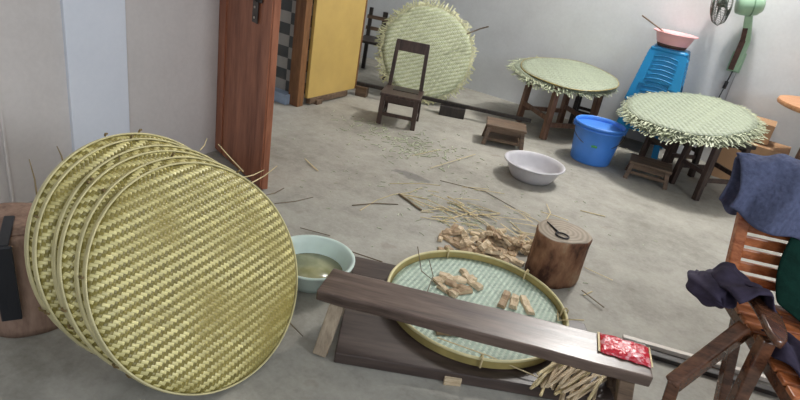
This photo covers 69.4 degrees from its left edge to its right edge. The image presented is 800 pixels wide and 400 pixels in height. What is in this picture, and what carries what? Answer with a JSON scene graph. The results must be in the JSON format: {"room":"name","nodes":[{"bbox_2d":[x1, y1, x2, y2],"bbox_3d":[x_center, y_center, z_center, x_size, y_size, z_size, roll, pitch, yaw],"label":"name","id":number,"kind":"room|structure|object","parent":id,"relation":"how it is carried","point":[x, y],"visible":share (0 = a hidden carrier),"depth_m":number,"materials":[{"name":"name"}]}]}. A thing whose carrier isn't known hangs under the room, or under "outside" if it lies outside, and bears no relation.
{"room":"basket weaving workshop","nodes":[
{"label":"basket weaving workshop","id":0,"kind":"room"},
{"bbox_2d":[0,0,219,202],"bbox_3d":[-1.823,-1.369,1.472,0.200,3.400,3.420,23,28,25],"label":"wall","id":1,"kind":"structure","parent":0,"point":[172,45],"depth_m":2.74,"materials":[{"name":"paint"}]},
{"bbox_2d":[0,98,13,201],"bbox_3d":[-1.450,-1.484,1.860,0.022,3.400,0.012,23,28,25],"label":"trim","id":2,"kind":"structure","parent":1,"relation":"attached to","point":[2,129],"depth_m":2.47,"materials":[{"name":"paint"}]},
{"bbox_2d":[60,0,129,152],"bbox_3d":[-1.220,-1.607,2.208,0.030,3.400,0.290,23,28,25],"label":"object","id":3,"kind":"structure","parent":1,"relation":"attached to","point":[94,31],"depth_m":2.66,"materials":[{"name":"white paint"}]},
{"bbox_2d":[215,0,280,189],"bbox_3d":[-0.767,-1.102,2.880,0.072,2.060,0.610,-11,33,-39],"label":"door","id":4,"kind":"structure","parent":1,"relation":"in","point":[248,37],"depth_m":3.06,"materials":[{"name":"red wood"}]},
{"bbox_2d":[275,0,313,102],"bbox_3d":[-0.936,-2.474,4.145,1.020,3.400,0.140,23,28,25],"label":"wall","id":5,"kind":"structure","parent":0,"point":[288,7],"depth_m":4.47,"materials":[{"name":"tile"}]},
{"bbox_2d":[274,87,289,104],"bbox_3d":[-1.166,-0.920,4.708,0.720,0.080,0.100,23,28,25],"label":"trim","id":6,"kind":"structure","parent":5,"relation":"attached to","point":[281,96],"depth_m":4.54,"materials":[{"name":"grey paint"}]},
{"bbox_2d":[288,0,367,106],"bbox_3d":[-0.440,-1.767,4.384,0.128,2.100,0.756,27,30,31],"label":"door","id":7,"kind":"structure","parent":5,"relation":"in","point":[337,29],"depth_m":4.57,"materials":[{"name":"yellow wood"}]},
{"bbox_2d":[0,55,787,399],"bbox_3d":[0.927,0.672,2.373,9.600,0.100,8.000,23,28,25],"label":"floor","id":8,"kind":"structure","parent":0,"point":[647,298],"depth_m":3.25,"materials":[{"name":"concrete"}]},
{"bbox_2d":[0,202,57,337],"bbox_3d":[-1.263,0.223,1.909,0.337,0.376,0.304,23,28,25],"label":"log","id":9,"kind":"object","parent":8,"relation":"on","point":[33,322],"depth_m":1.81,"materials":[{"name":"brown wood"}]},
{"bbox_2d":[24,129,189,353],"bbox_3d":[-0.826,0.140,1.899,0.365,0.676,0.730,26,29,29],"label":"tray","id":10,"kind":"object","parent":8,"relation":"on","point":[40,196],"visible":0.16,"depth_m":1.67,"materials":[{"name":"yellow wicker"}]},
{"bbox_2d":[32,134,206,354],"bbox_3d":[-0.794,0.152,1.883,0.366,0.662,0.739,25,29,29],"label":"tray","id":11,"kind":"object","parent":8,"relation":"on","point":[55,200],"visible":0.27,"depth_m":1.64,"materials":[{"name":"yellow wicker"}]},
{"bbox_2d":[51,145,216,331],"bbox_3d":[-0.728,0.186,1.875,0.389,0.648,0.725,27,30,32],"label":"tray","id":12,"kind":"object","parent":8,"relation":"on","point":[106,164],"visible":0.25,"depth_m":1.67,"materials":[{"name":"yellow wicker"}]},
{"bbox_2d":[57,150,263,371],"bbox_3d":[-0.694,0.195,1.867,0.387,0.634,0.782,24,28,27],"label":"tray","id":13,"kind":"object","parent":8,"relation":"on","point":[76,218],"visible":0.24,"depth_m":1.61,"materials":[{"name":"yellow wicker"}]},
{"bbox_2d":[74,144,276,377],"bbox_3d":[-0.627,0.202,1.874,0.406,0.638,0.802,25,29,28],"label":"tray","id":14,"kind":"object","parent":8,"relation":"on","point":[104,199],"visible":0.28,"depth_m":1.64,"materials":[{"name":"yellow wicker"}]},
{"bbox_2d":[78,162,312,395],"bbox_3d":[-0.557,0.216,1.895,0.414,0.620,0.906,28,30,33],"label":"tray","id":15,"kind":"object","parent":8,"relation":"on","point":[189,277],"visible":1,"depth_m":1.76,"materials":[{"name":"yellow wicker"}]},
{"bbox_2d":[291,235,354,292],"bbox_3d":[-0.371,0.282,2.435,0.354,0.115,0.354,23,28,25],"label":"basin","id":16,"kind":"object","parent":8,"relation":"on","point":[317,256],"visible":0.53,"depth_m":2.51,"materials":[{"name":"plastic"}]},
{"bbox_2d":[355,85,368,97],"bbox_3d":[-0.336,-0.968,5.117,0.100,0.088,0.090,14,25,7],"label":"brick","id":17,"kind":"object","parent":8,"relation":"on","point":[361,91],"visible":0.8,"depth_m":5.08,"materials":[{"name":"brown brick"}]},
{"bbox_2d":[356,81,531,122],"bbox_3d":[0.327,-0.862,5.010,1.633,0.030,0.030,14,25,7],"label":"bar","id":18,"kind":"object","parent":17,"relation":"on","point":[364,84],"visible":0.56,"depth_m":4.97,"materials":[{"name":"brown wood"}]},
{"bbox_2d":[361,7,390,79],"bbox_3d":[-0.224,-1.577,5.818,0.360,0.620,0.345,14,25,7],"label":"slatted chair","id":19,"kind":"object","parent":8,"relation":"on","point":[367,39],"visible":0.24,"depth_m":5.87,"materials":[{"name":"brown wood"}]},
{"bbox_2d":[376,38,429,130],"bbox_3d":[0.034,-0.902,4.504,0.310,0.613,0.337,12,25,4],"label":"chair","id":20,"kind":"object","parent":8,"relation":"on","point":[408,97],"visible":1,"depth_m":4.51,"materials":[{"name":"brown wood"}]},
{"bbox_2d":[375,0,476,104],"bbox_3d":[0.235,-1.308,5.151,0.926,0.904,0.349,4,26,-13],"label":"mat","id":21,"kind":"object","parent":8,"relation":"on","point":[450,51],"visible":0.81,"depth_m":5.13,"materials":[{"name":"green wicker"}]},
{"bbox_2d":[373,0,478,104],"bbox_3d":[0.235,-1.326,5.179,0.950,0.902,0.349,9,25,-4],"label":"fringe","id":22,"kind":"object","parent":8,"relation":"on","point":[425,1],"visible":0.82,"depth_m":5.14,"materials":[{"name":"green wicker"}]},
{"bbox_2d":[215,110,657,290],"bbox_3d":[0.216,-0.093,3.585,2.683,0.005,2.638,17,26,14],"label":"wood shavings","id":23,"kind":"object","parent":8,"relation":"on","point":[373,128],"visible":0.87,"depth_m":4.02},
{"bbox_2d":[437,231,442,241],"bbox_3d":[0.214,0.185,2.977,0.028,0.020,0.098,15,25,10],"label":"wood piece","id":24,"kind":"object","parent":8,"relation":"on","point":[440,239],"visible":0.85,"depth_m":2.94,"materials":[{"name":"beige wood"}]},
{"bbox_2d":[442,229,460,235],"bbox_3d":[0.268,0.168,2.996,0.096,0.034,0.034,5,26,-11],"label":"wood piece","id":25,"kind":"object","parent":24,"relation":"on","point":[457,231],"visible":1,"depth_m":2.99,"materials":[{"name":"beige wood"}]},
{"bbox_2d":[443,235,459,248],"bbox_3d":[0.270,0.211,2.945,0.038,0.018,0.117,-13,34,-41],"label":"wood piece","id":26,"kind":"object","parent":8,"relation":"on","point":[448,239],"visible":0.94,"depth_m":2.94,"materials":[{"name":"brown wood"}]},
{"bbox_2d":[439,103,465,118],"bbox_3d":[0.453,-0.772,5.014,0.220,0.085,0.100,12,25,3],"label":"wood block","id":27,"kind":"object","parent":8,"relation":"on","point":[445,110],"visible":0.84,"depth_m":4.97,"materials":[{"name":"brown wood"}]},
{"bbox_2d":[334,256,613,399],"bbox_3d":[0.274,0.476,2.295,1.005,0.099,0.668,10,25,-1],"label":"plank","id":28,"kind":"object","parent":8,"relation":"on","point":[366,340],"depth_m":2.04,"materials":[{"name":"brown wood"}]},
{"bbox_2d":[387,247,583,368],"bbox_3d":[0.325,0.414,2.362,0.774,0.068,0.749,23,28,25],"label":"tray","id":29,"kind":"object","parent":28,"relation":"on","point":[417,271],"visible":0.66,"depth_m":2.47,"materials":[{"name":"green wicker"}]},
{"bbox_2d":[432,273,452,284],"bbox_3d":[0.186,0.341,2.499,0.090,0.021,0.039,-7,30,-33],"label":"wood piece","id":30,"kind":"object","parent":29,"relation":"on","point":[437,279],"visible":0.85,"depth_m":2.49,"materials":[{"name":"beige wood"}]},
{"bbox_2d":[436,282,458,297],"bbox_3d":[0.200,0.378,2.428,0.098,0.020,0.028,27,30,32],"label":"wood piece","id":31,"kind":"object","parent":29,"relation":"on","point":[454,294],"visible":0.94,"depth_m":2.42,"materials":[{"name":"beige wood"}]},
{"bbox_2d":[439,271,466,283],"bbox_3d":[0.232,0.339,2.530,0.123,0.015,0.041,14,25,7],"label":"wood piece","id":32,"kind":"object","parent":29,"relation":"on","point":[458,279],"visible":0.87,"depth_m":2.52,"materials":[{"name":"beige wood"}]},
{"bbox_2d":[445,279,467,288],"bbox_3d":[0.242,0.364,2.477,0.094,0.018,0.034,19,26,18],"label":"wood piece","id":33,"kind":"object","parent":29,"relation":"on","point":[449,282],"visible":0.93,"depth_m":2.47,"materials":[{"name":"beige wood"}]},
{"bbox_2d":[446,285,472,296],"bbox_3d":[0.251,0.383,2.440,0.117,0.018,0.038,-3,28,-27],"label":"wood piece","id":34,"kind":"object","parent":29,"relation":"on","point":[463,290],"visible":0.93,"depth_m":2.44,"materials":[{"name":"beige wood"}]},
{"bbox_2d":[461,273,483,290],"bbox_3d":[0.315,0.356,2.519,0.038,0.021,0.110,-10,32,-37],"label":"wood piece","id":35,"kind":"object","parent":29,"relation":"on","point":[478,286],"visible":0.98,"depth_m":2.51,"materials":[{"name":"beige wood"}]},
{"bbox_2d":[497,290,510,308],"bbox_3d":[0.440,0.418,2.439,0.037,0.018,0.119,18,26,16],"label":"wood piece","id":36,"kind":"object","parent":29,"relation":"on","point":[506,295],"visible":1,"depth_m":2.44,"materials":[{"name":"beige wood"}]},
{"bbox_2d":[509,293,518,309],"bbox_3d":[0.482,0.427,2.434,0.039,0.021,0.090,16,26,12],"label":"wood piece","id":37,"kind":"object","parent":29,"relation":"on","point":[514,300],"visible":1,"depth_m":2.43,"materials":[{"name":"beige wood"}]},
{"bbox_2d":[519,295,534,314],"bbox_3d":[0.536,0.440,2.434,0.041,0.015,0.123,6,25,-9],"label":"wood piece","id":38,"kind":"object","parent":29,"relation":"on","point":[525,302],"visible":1,"depth_m":2.43,"materials":[{"name":"beige wood"}]},
{"bbox_2d":[576,377,606,399],"bbox_3d":[0.683,0.656,2.032,0.280,0.008,0.015,-12,33,-37],"label":"stick","id":39,"kind":"object","parent":28,"relation":"on","point":[604,379],"visible":0.56,"depth_m":2.01,"materials":[{"name":"brown wood"}]},
{"bbox_2d":[569,376,600,399],"bbox_3d":[0.673,0.646,2.027,0.280,0.008,0.012,-14,34,-40],"label":"stick","id":40,"kind":"object","parent":39,"relation":"on","point":[584,390],"visible":0.3,"depth_m":1.99,"materials":[{"name":"wood"}]},
{"bbox_2d":[571,373,594,399],"bbox_3d":[0.655,0.636,2.017,0.014,0.008,0.280,27,31,32],"label":"stick","id":41,"kind":"object","parent":40,"relation":"on","point":[575,397],"visible":0.4,"depth_m":1.97,"materials":[{"name":"brown wood"}]},
{"bbox_2d":[562,374,598,393],"bbox_3d":[0.654,0.626,2.016,0.280,0.014,0.014,-10,32,-37],"label":"stick","id":42,"kind":"object","parent":41,"relation":"on","point":[585,380],"visible":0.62,"depth_m":1.98,"materials":[{"name":"brown wood"}]},
{"bbox_2d":[566,376,606,398],"bbox_3d":[0.661,0.636,1.998,0.280,0.007,0.010,-9,32,-38],"label":"stick","id":43,"kind":"object","parent":39,"relation":"on","point":[597,380],"visible":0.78,"depth_m":1.97,"materials":[{"name":"brown wood"}]},
{"bbox_2d":[587,375,604,399],"bbox_3d":[0.706,0.630,2.028,0.012,0.008,0.280,25,27,28],"label":"stick","id":44,"kind":"object","parent":43,"relation":"on","point":[597,385],"visible":0.55,"depth_m":1.98,"materials":[{"name":"wood"}]},
{"label":"stick","id":45,"kind":"object","parent":28,"relation":"on","visible":0},
{"label":"stick","id":46,"kind":"object","parent":45,"relation":"on","visible":0},
{"bbox_2d":[555,370,582,390],"bbox_3d":[0.634,0.621,2.066,0.280,0.007,0.010,-17,36,-42],"label":"stick","id":47,"kind":"object","parent":46,"relation":"on","point":[558,388],"visible":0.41,"depth_m":2.02,"materials":[{"name":"brown wood"}]},
{"label":"stick","id":48,"kind":"object","parent":47,"relation":"on","visible":0},
{"bbox_2d":[559,367,575,384],"bbox_3d":[0.629,0.590,2.061,0.015,0.009,0.280,27,29,31],"label":"stick","id":49,"kind":"object","parent":48,"relation":"on","point":[570,372],"visible":0.41,"depth_m":1.99,"materials":[{"name":"brown wood"}]},
{"label":"stick","id":50,"kind":"object","parent":28,"relation":"on","visible":0},
{"bbox_2d":[568,370,579,399],"bbox_3d":[0.627,0.626,2.051,0.014,0.009,0.280,20,28,20],"label":"stick","id":51,"kind":"object","parent":50,"relation":"on","point":[577,373],"visible":0.16,"depth_m":1.98,"materials":[{"name":"brown wood"}]},
{"bbox_2d":[554,372,590,395],"bbox_3d":[0.627,0.627,2.026,0.280,0.007,0.012,-13,34,-38],"label":"stick","id":52,"kind":"object","parent":51,"relation":"on","point":[586,373],"visible":0.62,"depth_m":2.00,"materials":[{"name":"wood"}]},
{"bbox_2d":[560,370,586,388],"bbox_3d":[0.643,0.606,2.031,0.280,0.007,0.010,-13,34,-40],"label":"stick","id":53,"kind":"object","parent":52,"relation":"on","point":[583,371],"visible":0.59,"depth_m":1.99,"materials":[{"name":"brown wood"}]},
{"bbox_2d":[313,269,652,399],"bbox_3d":[0.263,0.518,2.031,1.141,0.255,0.227,13,25,6],"label":"bench","id":54,"kind":"object","parent":8,"relation":"on","point":[504,329],"visible":0.91,"depth_m":1.96,"materials":[{"name":"brown wood"}]},
{"bbox_2d":[597,332,652,367],"bbox_3d":[0.755,0.495,1.939,0.177,0.019,0.114,16,25,11],"label":"packet","id":55,"kind":"object","parent":54,"relation":"on","point":[615,346],"visible":1,"depth_m":1.92,"materials":[{"name":"plastic"}]},
{"bbox_2d":[481,116,526,149],"bbox_3d":[0.816,-0.517,4.527,0.325,0.167,0.232,12,25,4],"label":"stool","id":56,"kind":"object","parent":8,"relation":"on","point":[496,129],"visible":0.96,"depth_m":4.45,"materials":[{"name":"brown wood"}]},
{"bbox_2d":[502,243,517,253],"bbox_3d":[0.571,0.246,2.984,0.039,0.021,0.090,-8,31,-34],"label":"wood piece","id":57,"kind":"object","parent":8,"relation":"on","point":[503,244],"visible":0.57,"depth_m":2.98,"materials":[{"name":"brown wood"}]},
{"bbox_2d":[507,244,524,251],"bbox_3d":[0.597,0.244,2.965,0.096,0.036,0.033,0,27,-22],"label":"wood piece","id":58,"kind":"object","parent":57,"relation":"on","point":[517,248],"visible":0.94,"depth_m":2.95,"materials":[{"name":"brown wood"}]},
{"bbox_2d":[503,254,524,267],"bbox_3d":[0.564,0.298,2.873,0.110,0.021,0.038,24,28,27],"label":"wood piece","id":59,"kind":"object","parent":8,"relation":"on","point":[520,263],"visible":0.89,"depth_m":2.86,"materials":[{"name":"beige wood"}]},
{"bbox_2d":[504,150,565,185],"bbox_3d":[0.906,-0.207,3.952,0.418,0.123,0.418,23,28,25],"label":"basin","id":60,"kind":"object","parent":8,"relation":"on","point":[529,167],"visible":1,"depth_m":4.01,"materials":[{"name":"plastic"}]},
{"bbox_2d":[525,219,592,288],"bbox_3d":[0.754,0.260,2.761,0.263,0.250,0.254,15,25,10],"label":"stump","id":61,"kind":"object","parent":8,"relation":"on","point":[557,262],"visible":0.94,"depth_m":2.68,"materials":[{"name":"brown wood"}]},
{"bbox_2d":[547,221,569,238],"bbox_3d":[0.721,0.142,2.689,0.059,0.009,0.163,-5,29,-30],"label":"scissors","id":62,"kind":"object","parent":61,"relation":"on","point":[551,225],"visible":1,"depth_m":2.67,"materials":[{"name":"black metal"}]},
{"bbox_2d":[516,82,602,139],"bbox_3d":[1.377,-0.814,5.025,0.500,0.455,0.520,1,27,-19],"label":"table","id":63,"kind":"object","parent":8,"relation":"on","point":[524,105],"visible":0.51,"depth_m":4.89,"materials":[{"name":"brown wood"}]},
{"bbox_2d":[506,64,617,99],"bbox_3d":[1.398,-1.054,5.000,0.923,0.123,0.922,-12,33,-40],"label":"mat","id":64,"kind":"object","parent":63,"relation":"on","point":[538,85],"visible":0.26,"depth_m":4.72,"materials":[{"name":"green wicker"}]},
{"bbox_2d":[511,62,618,97],"bbox_3d":[1.410,-1.063,4.995,0.922,0.118,0.917,13,25,5],"label":"mat","id":65,"kind":"object","parent":64,"relation":"on","point":[552,87],"visible":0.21,"depth_m":4.66,"materials":[{"name":"green wicker"}]},
{"bbox_2d":[505,55,618,93],"bbox_3d":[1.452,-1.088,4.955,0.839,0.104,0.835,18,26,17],"label":"mat","id":66,"kind":"object","parent":65,"relation":"on","point":[564,73],"visible":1,"depth_m":4.89,"materials":[{"name":"green wicker"}]},
{"bbox_2d":[568,94,603,123],"bbox_3d":[1.694,-0.846,5.242,0.240,0.429,0.240,20,27,20],"label":"stool","id":67,"kind":"object","parent":8,"relation":"on","point":[578,99],"visible":0.14,"depth_m":5.23,"materials":[{"name":"brown wood"}]},
{"bbox_2d":[570,115,626,166],"bbox_3d":[1.517,-0.453,4.490,0.405,0.306,0.406,14,25,7],"label":"bucket","id":68,"kind":"object","parent":8,"relation":"on","point":[596,139],"visible":1,"depth_m":4.40,"materials":[{"name":"blue plastic"}]},
{"bbox_2d":[623,120,663,158],"bbox_3d":[2.124,-0.673,5.018,0.410,0.450,0.410,22,27,23],"label":"plastic stool","id":69,"kind":"object","parent":8,"relation":"on","point":[655,152],"visible":0.06,"depth_m":4.88,"materials":[{"name":"blue plastic"}]},
{"bbox_3d":[2.142,-0.767,4.974,0.410,0.451,0.410,22,27,23],"label":"plastic stool","id":70,"kind":"object","parent":69,"relation":"on","visible":0},
{"bbox_2d":[616,114,623,122],"bbox_3d":[2.159,-0.860,4.930,0.410,0.450,0.410,22,27,23],"label":"plastic stool","id":71,"kind":"object","parent":70,"relation":"on","point":[620,119],"visible":0.08,"depth_m":4.92,"materials":[{"name":"blue plastic"}]},
{"bbox_2d":[621,80,673,109],"bbox_3d":[2.176,-0.954,4.885,0.410,0.450,0.410,22,27,23],"label":"plastic stool","id":72,"kind":"object","parent":71,"relation":"on","point":[649,86],"visible":0.26,"depth_m":4.75,"materials":[{"name":"blue plastic"}]},
{"bbox_2d":[625,43,690,98],"bbox_3d":[2.193,-1.048,4.841,0.410,0.450,0.410,22,27,23],"label":"plastic stool","id":73,"kind":"object","parent":72,"relation":"on","point":[661,65],"visible":0.97,"depth_m":4.67,"materials":[{"name":"blue plastic"}]},
{"bbox_2d":[654,28,698,50],"bbox_3d":[2.231,-1.302,4.714,0.352,0.120,0.352,23,28,25],"label":"basin","id":74,"kind":"object","parent":73,"relation":"on","point":[669,39],"visible":1,"depth_m":4.63,"materials":[{"name":"plastic"}]},
{"bbox_2d":[623,153,671,189],"bbox_3d":[1.855,-0.215,4.321,0.315,0.143,0.232,19,26,18],"label":"stool","id":75,"kind":"object","parent":8,"relation":"on","point":[663,169],"visible":1,"depth_m":4.24,"materials":[{"name":"brown wood"}]},
{"bbox_2d":[638,132,704,176],"bbox_3d":[2.188,-0.464,4.600,0.322,0.456,0.326,3,26,-14],"label":"stool","id":76,"kind":"object","parent":8,"relation":"on","point":[670,153],"visible":0.38,"depth_m":4.54,"materials":[{"name":"brown wood"}]},
{"bbox_2d":[622,334,768,382],"bbox_3d":[1.335,0.683,2.360,0.840,0.020,0.025,15,25,9],"label":"metal bar","id":77,"kind":"object","parent":8,"relation":"on","point":[653,346],"visible":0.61,"depth_m":2.39,"materials":[{"name":"white paint"}]},
{"bbox_2d":[668,142,756,200],"bbox_3d":[2.251,-0.252,4.196,0.322,0.441,0.326,3,26,-14],"label":"stool","id":78,"kind":"object","parent":8,"relation":"on","point":[705,170],"visible":0.56,"depth_m":4.10,"materials":[{"name":"brown wood"}]},
{"bbox_2d":[618,104,769,148],"bbox_3d":[2.124,-0.584,4.248,0.984,0.202,0.986,7,25,-8],"label":"mat","id":79,"kind":"object","parent":78,"relation":"on","point":[632,124],"visible":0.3,"depth_m":3.91,"materials":[{"name":"green wicker"}]},
{"bbox_2d":[616,102,768,146],"bbox_3d":[2.127,-0.604,4.250,0.982,0.194,0.998,-3,28,-26],"label":"mat","id":80,"kind":"object","parent":79,"relation":"on","point":[642,126],"visible":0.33,"depth_m":3.94,"materials":[{"name":"green wicker"}]},
{"bbox_2d":[619,91,766,145],"bbox_3d":[2.134,-0.620,4.255,0.982,0.212,0.984,23,28,24],"label":"mat","id":81,"kind":"object","parent":80,"relation":"on","point":[652,127],"visible":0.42,"depth_m":3.94,"materials":[{"name":"green wicker"}]},
{"bbox_2d":[620,91,764,140],"bbox_3d":[2.132,-0.635,4.241,0.932,0.184,0.943,8,25,-6],"label":"mat","id":82,"kind":"object","parent":81,"relation":"on","point":[698,115],"visible":1,"depth_m":4.18,"materials":[{"name":"green wicker"}]},
{"bbox_2d":[650,350,777,397],"bbox_3d":[1.271,0.698,2.305,0.883,0.020,0.035,16,26,11],"label":"batten","id":83,"kind":"object","parent":8,"relation":"on","point":[671,360],"visible":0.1,"depth_m":2.31,"materials":[{"name":"brown wood"}]},
{"bbox_2d":[661,212,799,399],"bbox_3d":[1.374,0.473,1.876,0.941,0.827,0.686,13,25,5],"label":"lounge chair","id":84,"kind":"object","parent":8,"relation":"on","point":[747,319],"visible":0.53,"depth_m":1.87,"materials":[{"name":"brown wood"}]},
{"bbox_2d":[686,262,781,316],"bbox_3d":[1.120,0.292,1.973,0.228,0.161,0.328,13,25,5],"label":"garment","id":85,"kind":"object","parent":84,"relation":"on","point":[722,286],"visible":0.9,"depth_m":1.94,"materials":[{"name":"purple fabric"}]},
{"bbox_2d":[719,152,799,239],"bbox_3d":[1.475,0.039,1.988,0.685,0.305,0.232,13,25,6],"label":"cloth","id":86,"kind":"object","parent":84,"relation":"on","point":[764,190],"visible":1,"depth_m":1.97,"materials":[{"name":"blue fabric"}]},
{"bbox_2d":[760,329,799,377],"bbox_3d":[1.199,0.471,1.741,0.136,0.058,0.282,12,25,4],"label":"garment","id":87,"kind":"object","parent":84,"relation":"on","point":[789,353],"visible":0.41,"depth_m":1.73,"materials":[{"name":"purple fabric"}]},
{"bbox_2d":[775,237,799,321],"bbox_3d":[1.566,0.308,1.919,0.541,0.320,0.261,13,25,5],"label":"cloth","id":88,"kind":"object","parent":84,"relation":"on","point":[787,286],"visible":0.93,"depth_m":1.99,"materials":[{"name":"green fabric"}]},
{"bbox_2d":[711,141,790,179],"bbox_3d":[2.827,-0.319,4.679,0.460,0.338,0.340,25,29,29],"label":"cardboard box","id":89,"kind":"object","parent":8,"relation":"on","point":[726,158],"visible":0.19,"depth_m":4.59,"materials":[{"name":"brown cardboard"}]},
{"bbox_2d":[750,116,776,145],"bbox_3d":[2.801,-0.590,4.638,0.340,0.157,0.260,25,29,28],"label":"cardboard box","id":90,"kind":"object","parent":89,"relation":"on","point":[771,124],"visible":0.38,"depth_m":4.49,"materials":[{"name":"brown cardboard"}]},
{"bbox_2d":[777,95,799,159],"bbox_3d":[3.040,-0.295,4.234,0.780,0.741,0.780,23,28,25],"label":"round table","id":91,"kind":"object","parent":8,"relation":"on","point":[791,102],"visible":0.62,"depth_m":4.15,"materials":[{"name":"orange wood"}]},
{"bbox_3d":[0.447,0.218,2.997,0.098,0.020,0.028,16,26,11],"label":"wood piece","id":92,"kind":"object","parent":8,"relation":"on","visible":0},
{"bbox_2d":[480,232,494,243],"bbox_3d":[0.454,0.197,3.001,0.039,0.029,0.091,-6,30,-31],"label":"wood piece","id":93,"kind":"object","parent":92,"relation":"on","point":[482,234],"visible":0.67,"depth_m":3.01,"materials":[{"name":"beige wood"}]},
{"bbox_2d":[486,226,493,244],"bbox_3d":[0.468,0.183,2.999,0.036,0.058,0.118,9,25,-2],"label":"wood piece","id":94,"kind":"object","parent":93,"relation":"on","point":[490,238],"visible":0.61,"depth_m":2.97,"materials":[{"name":"brown wood"}]},
{"bbox_2d":[488,226,501,240],"bbox_3d":[0.494,0.170,2.994,0.034,0.039,0.096,-5,29,-29],"label":"wood piece","id":95,"kind":"object","parent":94,"relation":"on","point":[498,237],"visible":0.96,"depth_m":2.99,"materials":[{"name":"brown wood"}]},
{"bbox_3d":[0.383,0.234,2.945,0.041,0.015,0.123,-15,35,-42],"label":"wood piece","id":96,"kind":"object","parent":8,"relation":"on","visible":0},
{"bbox_2d":[476,241,492,249],"bbox_3d":[0.422,0.229,2.883,0.038,0.044,0.094,-6,30,-31],"label":"wood piece","id":97,"kind":"object","parent":96,"relation":"on","point":[479,243],"visible":0.65,"depth_m":2.85,"materials":[{"name":"beige wood"}]},
{"bbox_2d":[478,239,490,251],"bbox_3d":[0.418,0.223,2.853,0.038,0.032,0.091,22,27,23],"label":"wood piece","id":98,"kind":"object","parent":97,"relation":"on","point":[483,246],"visible":0.98,"depth_m":2.84,"materials":[{"name":"beige wood"}]},
{"label":"wood piece","id":99,"kind":"object","parent":8,"relation":"on","visible":0},
{"bbox_2d":[463,239,475,248],"bbox_3d":[0.353,0.227,2.898,0.039,0.035,0.092,-7,30,-33],"label":"wood piece","id":100,"kind":"object","parent":99,"relation":"on","point":[470,246],"visible":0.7,"depth_m":2.89,"materials":[{"name":"beige wood"}]},
{"bbox_2d":[463,235,478,245],"bbox_3d":[0.359,0.204,2.911,0.028,0.030,0.099,30,32,36],"label":"wood piece","id":101,"kind":"object","parent":100,"relation":"on","point":[473,239],"visible":1,"depth_m":2.91,"materials":[{"name":"beige wood"}]},
{"label":"wood piece","id":102,"kind":"object","parent":8,"relation":"on","visible":0},
{"bbox_2d":[460,248,483,254],"bbox_3d":[0.356,0.251,2.855,0.121,0.059,0.036,17,26,13],"label":"wood piece","id":103,"kind":"object","parent":102,"relation":"on","point":[475,250],"visible":0.61,"depth_m":2.85,"materials":[{"name":"brown wood"}]},
{"bbox_2d":[360,0,799,161],"bbox_3d":[2.606,-2.031,4.583,7.000,3.400,0.140,23,28,25],"label":"wall","id":104,"kind":"structure","parent":0,"point":[614,37],"depth_m":5.12,"materials":[{"name":"grey paint"}]},
{"bbox_2d":[710,0,765,99],"bbox_3d":[2.557,-1.173,4.601,0.404,1.040,0.333,18,26,16],"label":"wall fan","id":105,"kind":"object","parent":104,"relation":"attached to","point":[748,8],"visible":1,"depth_m":4.51,"materials":[{"name":"green plastic"}]},
{"label":"stick","id":106,"kind":"object","parent":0,"visible":0},
{"bbox_2d":[538,364,562,377],"bbox_3d":[0.593,0.591,2.090,0.280,0.008,0.012,-11,32,-37],"label":"stick","id":107,"kind":"object","parent":106,"relation":"on","point":[559,365],"visible":0.38,"depth_m":2.04,"materials":[{"name":"wood"}]},
{"label":"stick","id":108,"kind":"object","parent":107,"relation":"on","visible":0},
{"bbox_2d":[536,362,556,374],"bbox_3d":[0.576,0.574,2.074,0.280,0.008,0.012,-12,33,-40],"label":"stick","id":109,"kind":"object","parent":108,"relation":"on","point":[553,363],"visible":0.41,"depth_m":2.02,"materials":[{"name":"wood"}]},
{"label":"stick","id":110,"kind":"object","parent":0,"visible":0},
{"bbox_2d":[546,364,558,387],"bbox_3d":[0.567,0.591,2.079,0.015,0.008,0.280,21,28,22],"label":"stick","id":111,"kind":"object","parent":110,"relation":"on","point":[553,373],"visible":0.5,"depth_m":2.02,"materials":[{"name":"brown wood"}]},
{"bbox_2d":[534,362,552,386],"bbox_3d":[0.538,0.587,2.054,0.012,0.007,0.280,25,29,29],"label":"stick","id":112,"kind":"object","parent":111,"relation":"on","point":[539,380],"visible":0.53,"depth_m":1.98,"materials":[{"name":"wood"}]},
{"bbox_3d":[0.447,0.282,2.870,0.123,0.015,0.041,2,26,-17],"label":"wood piece","id":113,"kind":"object","parent":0,"visible":0},
{"bbox_2d":[486,249,506,261],"bbox_3d":[0.475,0.272,2.856,0.118,0.053,0.037,23,28,25],"label":"wood piece","id":114,"kind":"object","parent":113,"relation":"on","point":[493,255],"visible":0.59,"depth_m":2.84,"materials":[{"name":"beige wood"}]},
{"bbox_2d":[484,250,502,254],"bbox_3d":[0.457,0.257,2.839,0.095,0.054,0.037,25,29,29],"label":"wood piece","id":115,"kind":"object","parent":114,"relation":"on","point":[495,252],"visible":0.96,"depth_m":2.82,"materials":[{"name":"beige wood"}]},
{"label":"wood piece","id":116,"kind":"object","parent":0,"visible":0},
{"bbox_2d":[498,230,512,246],"bbox_3d":[0.548,0.202,2.997,0.038,0.045,0.125,-3,28,-27],"label":"wood piece","id":117,"kind":"object","parent":116,"relation":"on","point":[500,232],"visible":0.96,"depth_m":2.98,"materials":[{"name":"beige wood"}]},
{"bbox_2d":[500,235,521,246],"bbox_3d":[0.573,0.211,2.982,0.120,0.030,0.036,28,30,33],"label":"wood piece","id":118,"kind":"object","parent":117,"relation":"on","point":[507,238],"visible":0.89,"depth_m":2.98,"materials":[{"name":"brown wood"}]},
{"bbox_2d":[513,233,526,245],"bbox_3d":[0.616,0.203,2.974,0.031,0.049,0.096,28,30,34],"label":"wood piece","id":119,"kind":"object","parent":118,"relation":"on","point":[522,236],"visible":1,"depth_m":2.97,"materials":[{"name":"beige wood"}]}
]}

